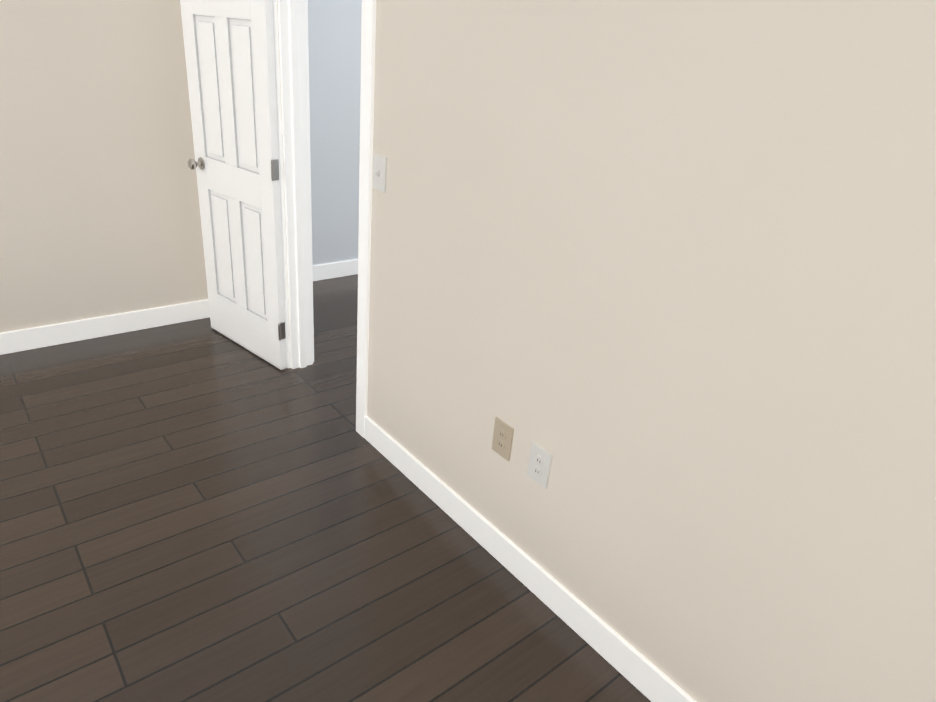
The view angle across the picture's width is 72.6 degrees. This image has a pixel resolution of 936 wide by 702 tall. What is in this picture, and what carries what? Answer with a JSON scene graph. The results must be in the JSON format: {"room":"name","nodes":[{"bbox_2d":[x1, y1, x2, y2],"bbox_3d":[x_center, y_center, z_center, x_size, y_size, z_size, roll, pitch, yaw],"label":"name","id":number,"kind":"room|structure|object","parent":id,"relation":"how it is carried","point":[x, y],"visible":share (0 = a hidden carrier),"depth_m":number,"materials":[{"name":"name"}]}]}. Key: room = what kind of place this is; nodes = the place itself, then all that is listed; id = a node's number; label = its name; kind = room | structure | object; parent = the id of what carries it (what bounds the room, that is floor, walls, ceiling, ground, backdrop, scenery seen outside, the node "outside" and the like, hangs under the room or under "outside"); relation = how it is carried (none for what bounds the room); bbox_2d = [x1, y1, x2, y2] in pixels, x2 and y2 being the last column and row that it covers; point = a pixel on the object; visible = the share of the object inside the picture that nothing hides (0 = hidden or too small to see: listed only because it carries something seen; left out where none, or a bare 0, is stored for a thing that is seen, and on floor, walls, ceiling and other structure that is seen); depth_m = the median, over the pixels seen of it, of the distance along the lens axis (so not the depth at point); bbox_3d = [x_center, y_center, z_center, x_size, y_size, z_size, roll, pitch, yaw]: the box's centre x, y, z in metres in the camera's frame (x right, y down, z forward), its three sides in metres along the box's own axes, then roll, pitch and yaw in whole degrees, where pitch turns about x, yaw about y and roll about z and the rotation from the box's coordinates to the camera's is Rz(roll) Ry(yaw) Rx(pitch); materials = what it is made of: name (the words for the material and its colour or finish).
{"room":"empty bedroom","nodes":[
{"label":"empty bedroom","id":0,"kind":"room"},
{"bbox_2d":[0,0,207,332],"bbox_3d":[-3.030,-0.899,2.168,4.240,2.440,0.120,-15,33,-37],"label":"wall","id":1,"kind":"structure","parent":0,"point":[100,216],"depth_m":3.16,"materials":[{"name":"beige paint"}]},
{"bbox_2d":[0,299,209,354],"bbox_3d":[-3.044,0.157,2.662,4.120,0.115,0.014,-15,33,-37],"label":"baseboard","id":2,"kind":"structure","parent":1,"relation":"attached to","point":[46,336],"depth_m":3.46,"materials":[{"name":"white paint"}]},
{"bbox_2d":[0,317,650,701],"bbox_3d":[-1.881,0.907,1.533,4.240,0.050,3.580,-15,33,-37],"label":"floor","id":3,"kind":"structure","parent":0,"point":[198,511],"depth_m":2.15,"materials":[{"name":"brown wood"}]},
{"bbox_2d":[307,0,361,265],"bbox_3d":[0.506,-2.047,5.266,5.180,2.440,0.120,-15,33,-37],"label":"wall","id":4,"kind":"structure","parent":0,"point":[334,39],"depth_m":4.20,"materials":[{"name":"grey paint"}]},
{"bbox_2d":[312,259,357,280],"bbox_3d":[-1.000,-0.578,4.600,1.430,0.115,0.014,-15,33,-37],"label":"baseboard","id":5,"kind":"structure","parent":4,"relation":"attached to","point":[334,270],"depth_m":4.62,"materials":[{"name":"white paint"}]},
{"bbox_2d":[313,274,357,400],"bbox_3d":[1.538,-0.230,4.586,5.180,0.050,3.500,-15,33,-37],"label":"floor","id":6,"kind":"structure","parent":0,"point":[335,305],"depth_m":3.85,"materials":[{"name":"brown wood"}]},
{"bbox_2d":[277,0,935,701],"bbox_3d":[0.328,-0.337,1.684,0.120,2.440,5.440,-15,33,-37],"label":"wall","id":7,"kind":"structure","parent":0,"point":[655,280],"depth_m":1.47,"materials":[{"name":"beige paint"}]},
{"bbox_2d":[372,153,386,192],"bbox_3d":[-0.327,-0.642,2.299,0.022,0.124,0.084,-15,33,-37],"label":"light switch","id":8,"kind":"object","parent":7,"relation":"attached to","point":[379,173],"visible":1,"depth_m":2.30,"materials":[{"name":"white plastic"}]},
{"bbox_2d":[492,417,513,460],"bbox_3d":[0.111,0.288,2.077,0.010,0.124,0.084,-15,33,-37],"label":"electrical outlet","id":9,"kind":"object","parent":7,"relation":"attached to","point":[502,439],"visible":1,"depth_m":2.07,"materials":[{"name":"beige plastic"}]},
{"bbox_2d":[364,416,695,701],"bbox_3d":[0.091,0.669,2.236,0.014,0.115,1.725,-15,33,-37],"label":"baseboard","id":10,"kind":"structure","parent":7,"relation":"attached to","point":[644,676],"depth_m":2.08,"materials":[{"name":"white paint"}]},
{"bbox_2d":[527,442,552,488],"bbox_3d":[0.218,0.354,1.963,0.010,0.124,0.084,-15,33,-37],"label":"electrical outlet","id":11,"kind":"object","parent":7,"relation":"attached to","point":[539,465],"visible":1,"depth_m":1.96,"materials":[{"name":"white plastic"}]},
{"bbox_3d":[-0.472,-1.798,2.194,0.120,0.400,0.695,-15,33,-37],"label":"wall","id":12,"kind":"structure","parent":0,"visible":0},
{"bbox_2d":[180,0,286,369],"bbox_3d":[-1.129,-0.928,3.081,0.704,2.020,0.167,24,31,34],"label":"door","id":13,"kind":"structure","parent":12,"relation":"in","point":[229,55],"depth_m":3.06,"materials":[{"name":"white paint"}]},
{"bbox_2d":[272,0,375,437],"bbox_3d":[-0.577,-0.735,2.707,0.152,2.110,0.835,-15,33,-37],"label":"door frame","id":14,"kind":"structure","parent":12,"relation":"attached to","point":[290,17],"depth_m":2.79,"materials":[{"name":"white paint"}]}
]}

